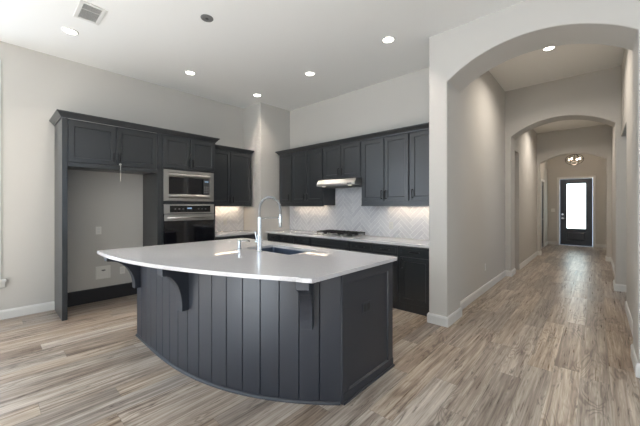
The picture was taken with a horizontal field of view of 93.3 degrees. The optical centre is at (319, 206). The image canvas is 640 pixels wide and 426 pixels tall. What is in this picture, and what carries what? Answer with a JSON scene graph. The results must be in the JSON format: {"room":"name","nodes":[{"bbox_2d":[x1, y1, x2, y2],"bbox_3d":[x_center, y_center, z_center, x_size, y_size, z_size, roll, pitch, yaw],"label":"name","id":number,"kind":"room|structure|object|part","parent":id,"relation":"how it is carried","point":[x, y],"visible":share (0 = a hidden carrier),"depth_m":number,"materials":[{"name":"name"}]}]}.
{"room":"kitchen","nodes":[
{"label":"kitchen","id":0,"kind":"room"},
{"bbox_2d":[0,41,243,309],"bbox_3d":[-4.263,-0.326,3.533,0.140,3.460,9.470,0,0,42],"label":"wall","id":1,"kind":"structure","parent":0,"point":[34,84],"depth_m":4.27,"materials":[{"name":"paint"}]},
{"bbox_2d":[0,60,5,287],"bbox_3d":[-4.638,-0.406,3.073,0.185,2.828,2.005,0,0,42],"label":"window","id":2,"kind":"structure","parent":1,"relation":"in","point":[2,281],"depth_m":3.74,"materials":[{"name":"white paint"}]},
{"bbox_3d":[-4.605,-0.458,3.043,0.014,2.725,1.915,0,0,42],"label":"casing","id":3,"kind":"part","parent":2,"relation":"part of","materials":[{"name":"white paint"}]},
{"bbox_2d":[0,282,136,319],"bbox_3d":[-5.141,1.304,2.453,0.018,0.200,6.690,0,0,42],"label":"baseboard","id":4,"kind":"structure","parent":1,"relation":"attached to","point":[81,297],"depth_m":4.34,"materials":[{"name":"grey wood"}]},
{"bbox_2d":[96,227,100,233],"bbox_3d":[-3.290,0.354,4.489,0.007,0.115,0.070,0,0,42],"label":"wall outlet","id":5,"kind":"object","parent":1,"relation":"attached to","point":[98,229],"visible":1,"depth_m":4.49,"materials":[{"name":"white plastic"}]},
{"bbox_2d":[95,265,110,279],"bbox_3d":[-3.242,0.985,4.519,0.038,0.190,0.187,0,0,42],"label":"water supply box","id":6,"kind":"object","parent":1,"relation":"attached to","point":[101,272],"visible":1,"depth_m":4.53,"materials":[{"name":"white plastic"}]},
{"bbox_3d":[-3.255,0.985,4.530,0.002,0.140,0.137,0,0,42],"label":"plate","id":7,"kind":"part","parent":6,"relation":"part of","materials":[{"name":"white plastic"}]},
{"bbox_2d":[120,266,124,273],"bbox_3d":[-3.082,0.990,4.716,0.007,0.115,0.070,0,0,42],"label":"wall outlet","id":8,"kind":"object","parent":1,"relation":"attached to","point":[122,268],"visible":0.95,"depth_m":4.71,"materials":[{"name":"white plastic"}]},
{"bbox_2d":[215,206,243,231],"bbox_3d":[-1.932,0.233,5.974,0.008,0.514,0.975,0,0,42],"label":"backsplash","id":9,"kind":"structure","parent":1,"relation":"attached to","point":[234,215],"depth_m":6.09,"materials":[{"name":"white tile"}]},
{"bbox_2d":[215,149,250,205],"bbox_3d":[-1.803,-0.531,5.832,0.389,1.048,0.938,0,0,42],"label":"upper cabinet","id":10,"kind":"object","parent":1,"relation":"attached to","point":[232,169],"visible":0.8,"depth_m":5.75,"materials":[{"name":"paint"}]},
{"bbox_3d":[-1.853,-0.540,5.564,0.020,0.990,0.440,0,0,42],"label":"door","id":11,"kind":"part","parent":10,"relation":"part of","materials":[{"name":"paint"}]},
{"bbox_3d":[-1.708,-0.016,5.744,0.032,0.018,0.938,0,0,42],"label":"light rail","id":12,"kind":"part","parent":10,"relation":"part of","materials":[{"name":"paint"}]},
{"bbox_3d":[-1.544,-0.540,5.903,0.020,0.990,0.453,0,0,42],"label":"door","id":13,"kind":"part","parent":10,"relation":"part of","materials":[{"name":"paint"}]},
{"bbox_2d":[0,0,524,110],"bbox_3d":[-1.064,-2.115,0.511,8.960,0.120,9.620,0,0,42],"label":"ceiling","id":14,"kind":"structure","parent":0,"point":[266,48],"depth_m":3.74,"materials":[{"name":"white paint"}]},
{"bbox_2d":[61,27,78,34],"bbox_3d":[-2.925,-2.050,3.537,0.159,0.010,0.159,0,0,42],"label":"recessed light","id":15,"kind":"object","parent":14,"relation":"in","point":[70,31],"visible":1,"depth_m":3.52,"materials":[{"name":"white paint"}]},
{"bbox_2d":[73,0,106,24],"bbox_3d":[-2.439,-2.050,3.205,0.375,0.010,0.225,0,0,42],"label":"ceiling vent","id":16,"kind":"object","parent":14,"relation":"in","point":[86,11],"visible":1,"depth_m":3.20,"materials":[{"name":"white metal"}]},
{"bbox_2d":[185,70,195,74],"bbox_3d":[-1.990,-2.050,4.633,0.159,0.010,0.159,0,0,42],"label":"recessed light","id":17,"kind":"object","parent":14,"relation":"in","point":[188,72],"visible":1,"depth_m":4.62,"materials":[{"name":"white paint"}]},
{"bbox_2d":[201,14,212,21],"bbox_3d":[-1.231,-2.047,3.292,0.132,0.016,0.132,0,0,42],"label":"ceiling speaker","id":18,"kind":"object","parent":14,"relation":"attached to","point":[207,18],"visible":1,"depth_m":3.28,"materials":[{"name":"grey plastic"}]},
{"bbox_2d":[305,71,314,75],"bbox_3d":[-0.156,-2.050,4.665,0.159,0.010,0.159,0,0,42],"label":"recessed light","id":19,"kind":"object","parent":14,"relation":"in","point":[307,73],"visible":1,"depth_m":4.65,"materials":[{"name":"white paint"}]},
{"bbox_2d":[382,36,394,42],"bbox_3d":[0.840,-2.050,3.715,0.159,0.010,0.159,0,0,42],"label":"recessed light","id":20,"kind":"object","parent":14,"relation":"in","point":[388,39],"visible":1,"depth_m":3.71,"materials":[{"name":"white paint"}]},
{"bbox_2d":[244,102,289,240],"bbox_3d":[-1.128,-0.326,6.425,0.590,3.460,0.770,0,0,42],"label":"wall","id":21,"kind":"structure","parent":0,"point":[266,127],"depth_m":6.12,"materials":[{"name":"paint"}]},
{"bbox_2d":[0,244,639,425],"bbox_3d":[2.253,1.454,4.144,8.960,0.100,19.460,0,0,42],"label":"floor","id":22,"kind":"structure","parent":0,"point":[549,343],"depth_m":2.56,"materials":[{"name":"brown wood"}]},
{"bbox_2d":[54,117,156,320],"bbox_3d":[-3.011,0.154,4.301,0.670,2.500,1.088,0,0,42],"label":"tall cabinet","id":23,"kind":"object","parent":22,"relation":"on","point":[78,145],"visible":1,"depth_m":3.98,"materials":[{"name":"paint"}]},
{"bbox_3d":[-3.393,0.154,3.928,0.609,2.500,0.022,0,0,42],"label":"panel","id":24,"kind":"part","parent":23,"relation":"part of","materials":[{"name":"paint"}]},
{"bbox_3d":[-2.958,-0.813,3.939,0.020,0.505,0.506,0,0,42],"label":"door","id":25,"kind":"part","parent":23,"relation":"part of","materials":[{"name":"paint"}]},
{"bbox_3d":[-2.784,-0.527,4.130,0.020,0.053,1.034,0,0,42],"label":"rail","id":26,"kind":"part","parent":23,"relation":"part of","materials":[{"name":"paint"}]},
{"bbox_3d":[-2.609,-0.813,4.321,0.020,0.505,0.509,0,0,42],"label":"door","id":27,"kind":"part","parent":23,"relation":"part of","materials":[{"name":"paint"}]},
{"bbox_2d":[49,109,253,154],"bbox_3d":[-2.375,-1.110,4.986,0.684,0.119,3.070,0,0,42],"label":"crown molding","id":28,"kind":"structure","parent":23,"relation":"on","point":[58,114],"depth_m":4.28,"materials":[{"name":"paint"}]},
{"bbox_2d":[143,133,214,246],"bbox_3d":[-2.323,0.154,5.039,0.690,2.500,0.928,0,0,42],"label":"tall cabinet","id":29,"kind":"object","parent":22,"relation":"on","point":[173,152],"visible":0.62,"depth_m":4.72,"materials":[{"name":"paint"}]},
{"bbox_3d":[-2.644,0.154,4.733,0.628,2.500,0.043,0,0,42],"label":"panel","id":30,"kind":"part","parent":29,"relation":"part of","materials":[{"name":"paint"}]},
{"bbox_3d":[-2.231,-0.835,4.704,0.020,0.471,0.409,0,0,42],"label":"door","id":31,"kind":"part","parent":29,"relation":"part of","materials":[{"name":"paint"}]},
{"bbox_2d":[163,204,213,244],"bbox_3d":[-2.274,0.385,5.030,0.660,0.840,0.809,0,0,42],"label":"wall oven","id":32,"kind":"object","parent":29,"relation":"in","point":[182,223],"visible":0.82,"depth_m":4.81,"materials":[{"name":"grey metal"}]},
{"bbox_3d":[-2.087,0.037,4.859,0.024,0.145,0.809,0,0,42],"label":"control panel","id":33,"kind":"part","parent":32,"relation":"part of","materials":[{"name":"silver metal"}]},
{"bbox_3d":[-2.074,0.169,4.847,0.004,0.102,0.809,0,0,42],"label":"door trim","id":34,"kind":"part","parent":32,"relation":"part of","materials":[{"name":"silver metal"}]},
{"bbox_3d":[-2.072,0.037,4.856,0.002,0.105,0.654,0,0,42],"label":"control glass","id":35,"kind":"part","parent":32,"relation":"part of","materials":[{"name":"black glass"}]},
{"bbox_3d":[-2.052,0.170,4.827,0.060,0.028,0.729,0,0,42],"label":"handle","id":36,"kind":"part","parent":32,"relation":"part of","materials":[{"name":"silver metal"}]},
{"bbox_2d":[163,169,213,201],"bbox_3d":[-2.260,-0.327,5.017,0.496,0.482,0.809,0,0,42],"label":"microwave","id":37,"kind":"object","parent":29,"relation":"in","point":[178,185],"visible":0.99,"depth_m":4.82,"materials":[{"name":"grey metal"}]},
{"bbox_3d":[-2.091,-0.327,4.862,0.013,0.260,0.659,0,0,42],"label":"door","id":38,"kind":"part","parent":37,"relation":"part of","materials":[{"name":"black glass"}]},
{"bbox_3d":[-1.901,-0.327,5.058,0.004,0.246,0.105,0,0,42],"label":"control panel","id":39,"kind":"part","parent":37,"relation":"part of","materials":[{"name":"grey plastic"}]},
{"bbox_3d":[-1.946,-0.835,5.016,0.020,0.471,0.416,0,0,42],"label":"door","id":40,"kind":"part","parent":29,"relation":"part of","materials":[{"name":"paint"}]},
{"bbox_2d":[215,234,256,239],"bbox_3d":[-1.695,0.967,5.757,0.645,0.876,0.974,0,0,42],"label":"base cabinet","id":41,"kind":"object","parent":22,"relation":"on","point":[250,236],"visible":0.14,"depth_m":5.56,"materials":[{"name":"paint"}]},
{"bbox_3d":[-1.656,0.603,5.398,0.020,0.120,0.460,0,0,42],"label":"drawer","id":42,"kind":"part","parent":41,"relation":"part of","materials":[{"name":"paint"}]},
{"bbox_2d":[215,230,257,236],"bbox_3d":[-1.704,0.509,5.767,0.623,0.037,0.975,0,0,42],"label":"countertop","id":43,"kind":"structure","parent":41,"relation":"on","point":[237,232],"depth_m":5.71,"materials":[{"name":"stone"}]},
{"bbox_3d":[-1.335,0.603,5.748,0.020,0.120,0.470,0,0,42],"label":"drawer","id":44,"kind":"part","parent":41,"relation":"part of","materials":[{"name":"paint"}]},
{"bbox_2d":[104,257,394,404],"bbox_3d":[-0.756,0.944,2.885,2.393,0.922,1.690,0,0,42],"label":"kitchen island","id":45,"kind":"object","parent":22,"relation":"on","point":[325,342],"visible":0.76,"depth_m":2.28,"materials":[{"name":"paint"}]},
{"bbox_3d":[-0.994,1.395,2.597,2.442,0.019,0.286,0,0,28],"label":"shoe molding","id":46,"kind":"part","parent":45,"relation":"part of","materials":[{"name":"paint"}]},
{"bbox_2d":[97,238,396,282],"bbox_3d":[-0.796,0.468,2.908,2.473,0.030,1.742,0,0,42],"label":"island countertop","id":47,"kind":"structure","parent":45,"relation":"on","point":[214,257],"depth_m":2.54,"materials":[{"name":"stone"}]},
{"bbox_2d":[237,240,249,248],"bbox_3d":[-0.822,0.405,3.242,0.138,0.096,0.047,0,0,-39],"label":"soap dispenser","id":48,"kind":"object","parent":47,"relation":"on","point":[239,241],"visible":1,"depth_m":3.20,"materials":[{"name":"silver metal"}]},
{"bbox_2d":[255,196,281,251],"bbox_3d":[-0.514,0.171,3.098,0.296,0.563,0.106,0,0,-29],"label":"faucet","id":49,"kind":"object","parent":47,"relation":"on","point":[258,236],"visible":1,"depth_m":3.02,"materials":[{"name":"silver metal"}]},
{"bbox_3d":[-0.507,0.117,3.117,0.269,0.024,0.042,0,0,-39],"label":"support arm","id":50,"kind":"part","parent":49,"relation":"part of","materials":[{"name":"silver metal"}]},
{"bbox_2d":[255,247,304,254],"bbox_3d":[-0.422,0.594,3.216,0.734,0.221,0.414,0,0,42],"label":"sink","id":51,"kind":"object","parent":47,"relation":"in","point":[271,249],"visible":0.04,"depth_m":3.48,"materials":[{"name":"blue metal"}]},
{"bbox_3d":[0.394,0.943,2.409,0.018,0.920,0.717,0,0,42],"label":"panel","id":52,"kind":"part","parent":45,"relation":"part of","materials":[{"name":"paint"}]},
{"bbox_2d":[362,300,370,313],"bbox_3d":[0.367,0.789,2.380,0.005,0.080,0.120,0,0,42],"label":"outlet","id":53,"kind":"object","parent":45,"relation":"attached to","point":[366,304],"depth_m":2.37,"materials":[{"name":"paint"}]},
{"bbox_3d":[0.406,1.367,2.405,0.005,0.074,0.709,0,0,42],"label":"rail","id":54,"kind":"part","parent":45,"relation":"part of","materials":[{"name":"paint"}]},
{"bbox_3d":[0.411,1.395,2.398,0.012,0.017,0.724,0,0,42],"label":"shoe molding","id":55,"kind":"part","parent":45,"relation":"part of","materials":[{"name":"paint"}]},
{"bbox_2d":[267,233,293,243],"bbox_3d":[-0.581,0.967,6.003,0.783,0.876,0.652,0,0,42],"label":"base cabinet","id":56,"kind":"object","parent":22,"relation":"on","point":[281,238],"visible":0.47,"depth_m":5.79,"materials":[{"name":"paint"}]},
{"bbox_3d":[-0.916,0.603,5.937,0.350,0.120,0.020,0,0,42],"label":"drawer","id":57,"kind":"part","parent":56,"relation":"part of","materials":[{"name":"paint"}]},
{"bbox_3d":[-0.630,0.603,5.676,0.395,0.120,0.020,0,0,42],"label":"drawer","id":58,"kind":"part","parent":56,"relation":"part of","materials":[{"name":"paint"}]},
{"bbox_2d":[266,229,428,247],"bbox_3d":[0.379,0.509,5.139,3.366,0.037,0.635,0,0,42],"label":"countertop","id":59,"kind":"structure","parent":56,"relation":"on","point":[420,243],"depth_m":4.64,"materials":[{"name":"stone"}]},
{"bbox_2d":[314,230,366,237],"bbox_3d":[0.336,0.458,5.218,0.820,0.064,0.460,0,0,42],"label":"gas cooktop","id":60,"kind":"object","parent":59,"relation":"in","point":[340,233],"visible":1,"depth_m":5.11,"materials":[{"name":"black metal"}]},
{"bbox_2d":[294,236,310,245],"bbox_3d":[-0.138,0.967,5.599,0.411,0.876,0.652,0,0,42],"label":"base cabinet","id":61,"kind":"object","parent":22,"relation":"on","point":[299,240],"visible":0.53,"depth_m":5.38,"materials":[{"name":"paint"}]},
{"bbox_2d":[310,237,349,250],"bbox_3d":[0.328,0.967,5.174,0.848,0.876,0.652,0,0,42],"label":"base cabinet","id":62,"kind":"object","parent":22,"relation":"on","point":[315,242],"visible":0.19,"depth_m":4.94,"materials":[{"name":"paint"}]},
{"bbox_2d":[350,241,398,308],"bbox_3d":[0.951,0.967,4.605,0.835,0.876,0.652,0,0,42],"label":"base cabinet","id":63,"kind":"object","parent":22,"relation":"on","point":[372,248],"visible":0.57,"depth_m":4.21,"materials":[{"name":"paint"}]},
{"bbox_3d":[0.617,0.603,4.538,0.392,0.120,0.020,0,0,42],"label":"drawer","id":64,"kind":"part","parent":63,"relation":"part of","materials":[{"name":"paint"}]},
{"bbox_3d":[0.921,0.603,4.260,0.385,0.120,0.020,0,0,42],"label":"drawer","id":65,"kind":"part","parent":63,"relation":"part of","materials":[{"name":"paint"}]},
{"bbox_3d":[0.921,0.983,4.260,0.385,0.613,0.020,0,0,42],"label":"door","id":66,"kind":"part","parent":63,"relation":"part of","materials":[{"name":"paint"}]},
{"bbox_2d":[399,246,428,315],"bbox_3d":[1.438,0.967,4.160,0.480,0.876,0.652,0,0,42],"label":"base cabinet","id":67,"kind":"object","parent":22,"relation":"on","point":[413,261],"visible":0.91,"depth_m":3.97,"materials":[{"name":"paint"}]},
{"bbox_3d":[1.244,0.603,3.965,0.420,0.120,0.020,0,0,42],"label":"drawer","id":68,"kind":"part","parent":67,"relation":"part of","materials":[{"name":"paint"}]},
{"bbox_2d":[290,67,428,235],"bbox_3d":[0.417,-0.326,5.618,3.960,3.460,0.120,0,0,42],"label":"wall","id":69,"kind":"structure","parent":0,"point":[401,101],"depth_m":5.19,"materials":[{"name":"paint"}]},
{"bbox_2d":[280,153,291,205],"bbox_3d":[-0.596,-0.531,6.188,0.375,1.048,0.399,0,0,42],"label":"upper cabinet","id":70,"kind":"object","parent":69,"relation":"attached to","point":[286,159],"visible":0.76,"depth_m":6.06,"materials":[{"name":"paint"}]},
{"bbox_2d":[275,122,428,155],"bbox_3d":[0.458,-1.087,5.217,3.353,0.074,0.412,0,0,42],"label":"crown molding","id":71,"kind":"structure","parent":70,"relation":"on","point":[424,126],"depth_m":4.80,"materials":[{"name":"paint"}]},
{"bbox_2d":[292,148,334,205],"bbox_3d":[-0.150,-0.531,5.782,0.828,1.048,0.399,0,0,42],"label":"upper cabinet","id":72,"kind":"object","parent":69,"relation":"attached to","point":[307,166],"visible":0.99,"depth_m":5.62,"materials":[{"name":"paint"}]},
{"bbox_3d":[-0.400,-0.560,5.808,0.393,0.950,0.020,0,0,42],"label":"door","id":73,"kind":"part","parent":72,"relation":"part of","materials":[{"name":"paint"}]},
{"bbox_3d":[-0.241,-0.016,5.682,0.828,0.018,0.032,0,0,42],"label":"light rail","id":74,"kind":"part","parent":72,"relation":"part of","materials":[{"name":"paint"}]},
{"bbox_3d":[-0.102,-0.560,5.536,0.391,0.950,0.020,0,0,42],"label":"door","id":75,"kind":"part","parent":72,"relation":"part of","materials":[{"name":"paint"}]},
{"bbox_2d":[317,178,361,187],"bbox_3d":[0.412,-0.395,5.175,0.814,0.122,0.516,0,0,42],"label":"range hood","id":76,"kind":"object","parent":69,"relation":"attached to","point":[347,182],"visible":0.88,"depth_m":4.99,"materials":[{"name":"silver metal"}]},
{"bbox_2d":[324,141,361,179],"bbox_3d":[0.458,-0.756,5.226,0.816,0.598,0.399,0,0,42],"label":"upper cabinet","id":77,"kind":"object","parent":69,"relation":"attached to","point":[342,161],"visible":0.74,"depth_m":5.07,"materials":[{"name":"paint"}]},
{"bbox_3d":[0.211,-0.763,5.250,0.388,0.545,0.020,0,0,42],"label":"door","id":78,"kind":"part","parent":77,"relation":"part of","materials":[{"name":"paint"}]},
{"bbox_3d":[0.505,-0.763,4.982,0.383,0.545,0.020,0,0,42],"label":"door","id":79,"kind":"part","parent":77,"relation":"part of","materials":[{"name":"paint"}]},
{"bbox_2d":[290,187,428,239],"bbox_3d":[0.591,0.017,5.371,3.364,0.946,0.008,0,0,42],"label":"backsplash","id":80,"kind":"structure","parent":69,"relation":"attached to","point":[347,214],"depth_m":5.26,"materials":[{"name":"white tile"}]},
{"bbox_2d":[361,132,409,205],"bbox_3d":[1.065,-0.531,4.672,0.823,1.048,0.399,0,0,42],"label":"upper cabinet","id":81,"kind":"object","parent":69,"relation":"attached to","point":[385,160],"visible":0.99,"depth_m":4.52,"materials":[{"name":"paint"}]},
{"bbox_3d":[0.821,-0.560,4.694,0.393,0.950,0.020,0,0,42],"label":"door","id":82,"kind":"part","parent":81,"relation":"part of","materials":[{"name":"paint"}]},
{"bbox_3d":[0.974,-0.016,4.573,0.823,0.018,0.032,0,0,42],"label":"light rail","id":83,"kind":"part","parent":81,"relation":"part of","materials":[{"name":"paint"}]},
{"bbox_3d":[1.117,-0.560,4.423,0.385,0.950,0.020,0,0,42],"label":"door","id":84,"kind":"part","parent":81,"relation":"part of","materials":[{"name":"paint"}]},
{"bbox_2d":[410,129,428,205],"bbox_3d":[1.535,-0.531,4.243,0.447,1.048,0.399,0,0,42],"label":"upper cabinet","id":85,"kind":"object","parent":69,"relation":"attached to","point":[419,140],"visible":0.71,"depth_m":4.18,"materials":[{"name":"paint"}]},
{"bbox_2d":[460,71,504,300],"bbox_3d":[2.699,-0.520,5.078,0.140,3.850,2.980,0,0,42],"label":"wall","id":86,"kind":"structure","parent":0,"point":[482,102],"depth_m":4.91,"materials":[{"name":"paint"}]},
{"bbox_2d":[427,268,515,327],"bbox_3d":[2.706,1.347,5.007,0.250,0.116,3.868,0,0,43],"label":"baseboard","id":87,"kind":"structure","parent":86,"relation":"attached to","point":[432,318],"depth_m":4.18,"materials":[{"name":"white paint"}]},
{"bbox_2d":[515,129,536,269],"bbox_3d":[5.140,-0.425,7.596,0.130,3.660,3.250,0,0,42],"label":"wall","id":88,"kind":"structure","parent":0,"point":[526,144],"depth_m":7.33,"materials":[{"name":"paint"}]},
{"bbox_2d":[519,251,541,269],"bbox_3d":[5.875,1.347,8.299,0.166,0.116,4.320,0,0,42],"label":"baseboard","id":89,"kind":"structure","parent":88,"relation":"attached to","point":[521,265],"depth_m":7.68,"materials":[{"name":"white paint"}]},
{"bbox_2d":[429,0,639,362],"bbox_3d":[3.219,-0.525,2.265,4.700,3.860,0.475,0,0,42],"label":"wall","id":90,"kind":"structure","parent":0,"point":[459,55],"depth_m":3.35,"materials":[{"name":"paint"}]},
{"bbox_2d":[631,344,639,377],"bbox_3d":[3.856,1.347,1.671,2.958,0.116,0.491,0,0,42],"label":"baseboard","id":91,"kind":"structure","parent":90,"relation":"attached to","point":[636,365],"depth_m":2.56,"materials":[{"name":"white paint"}]},
{"bbox_2d":[541,161,547,246],"bbox_3d":[7.431,-0.425,10.216,0.120,3.660,3.210,0,0,42],"label":"wall","id":92,"kind":"structure","parent":0,"point":[544,166],"depth_m":10.90,"materials":[{"name":"paint"}]},
{"bbox_2d":[541,179,544,248],"bbox_3d":[7.577,0.239,10.300,0.103,2.330,0.910,0,0,42],"label":"door","id":93,"kind":"structure","parent":92,"relation":"in","point":[541,179],"depth_m":10.50,"materials":[{"name":"white paint"}]},
{"bbox_2d":[545,241,556,245],"bbox_3d":[8.332,1.347,10.903,0.285,0.116,0.980,0,0,42],"label":"baseboard","id":94,"kind":"structure","parent":92,"relation":"attached to","point":[547,242],"depth_m":11.21,"materials":[{"name":"white paint"}]},
{"bbox_2d":[489,44,623,90],"bbox_3d":[4.383,-2.385,3.541,4.700,0.100,2.980,0,0,42],"label":"ceiling","id":95,"kind":"structure","parent":0,"point":[539,66],"depth_m":4.96,"materials":[{"name":"white paint"}]},
{"bbox_2d":[542,46,555,50],"bbox_3d":[3.373,-2.330,4.449,0.159,0.010,0.159,0,0,42],"label":"recessed light","id":96,"kind":"object","parent":95,"relation":"in","point":[553,47],"visible":0.74,"depth_m":4.45,"materials":[{"name":"white paint"}]},
{"bbox_2d":[505,66,620,283],"bbox_3d":[5.519,-0.525,4.785,4.700,3.860,0.390,0,0,42],"label":"wall","id":97,"kind":"structure","parent":0,"point":[595,96],"depth_m":5.55,"materials":[{"name":"paint"}]},
{"bbox_2d":[534,120,604,132],"bbox_3d":[5.602,-2.166,7.174,4.400,0.100,3.250,0,0,42],"label":"ceiling","id":98,"kind":"structure","parent":0,"point":[564,124],"depth_m":7.88,"materials":[{"name":"white paint"}]},
{"bbox_2d":[537,124,611,256],"bbox_3d":[7.225,-0.425,8.062,2.600,3.660,0.250,0,0,42],"label":"wall","id":99,"kind":"structure","parent":0,"point":[592,140],"depth_m":8.11,"materials":[{"name":"paint"}]},
{"bbox_2d":[548,154,605,243],"bbox_3d":[9.328,-0.425,10.752,2.200,3.660,0.140,0,0,42],"label":"wall","id":100,"kind":"structure","parent":0,"point":[592,165],"depth_m":10.73,"materials":[{"name":"paint"}]},
{"bbox_2d":[557,176,595,246],"bbox_3d":[9.170,0.165,10.831,1.050,2.480,0.107,0,0,42],"label":"door","id":101,"kind":"structure","parent":100,"relation":"in","point":[574,196],"depth_m":10.84,"materials":[{"name":"black paint"}]},
{"bbox_3d":[9.188,1.069,10.839,0.465,0.270,0.013,0,0,42],"label":"raised panel","id":102,"kind":"part","parent":101,"relation":"part of","materials":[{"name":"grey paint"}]},
{"bbox_3d":[9.197,-0.021,10.849,0.525,1.620,0.015,0,0,42],"label":"glass pane","id":103,"kind":"part","parent":101,"relation":"part of","materials":[{"name":"white glass"}]},
{"bbox_2d":[596,244,605,247],"bbox_3d":[9.769,1.347,10.244,0.625,0.116,0.016,0,0,42],"label":"baseboard","id":104,"kind":"structure","parent":100,"relation":"attached to","point":[597,245],"depth_m":10.35,"materials":[{"name":"white paint"}]},
{"bbox_2d":[612,48,632,318],"bbox_3d":[5.252,-0.525,5.212,0.130,3.860,6.620,0,0,42],"label":"wall","id":105,"kind":"structure","parent":0,"point":[627,60],"depth_m":4.13,"materials":[{"name":"paint"}]},
{"bbox_2d":[606,256,626,291],"bbox_3d":[6.727,1.347,6.041,1.411,0.116,3.906,0,0,42],"label":"baseboard","id":106,"kind":"structure","parent":105,"relation":"attached to","point":[617,287],"depth_m":5.03,"materials":[{"name":"white paint"}]},
{"bbox_2d":[625,301,632,335],"bbox_3d":[3.627,1.347,3.436,0.136,0.116,1.806,0,0,42],"label":"baseboard","id":107,"kind":"structure","parent":105,"relation":"attached to","point":[630,320],"depth_m":3.61,"materials":[{"name":"white paint"}]},
{"bbox_3d":[7.948,-2.266,9.744,3.800,0.100,3.210,0,0,42],"label":"ceiling","id":108,"kind":"structure","parent":0,"visible":0},
{"bbox_2d":[565,154,583,164],"bbox_3d":[7.864,-1.750,9.340,0.452,0.930,0.452,0,0,42],"label":"chandelier","id":109,"kind":"object","parent":108,"relation":"hanging from","point":[578,158],"visible":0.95,"depth_m":9.30,"materials":[{"name":"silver metal"}]}
]}

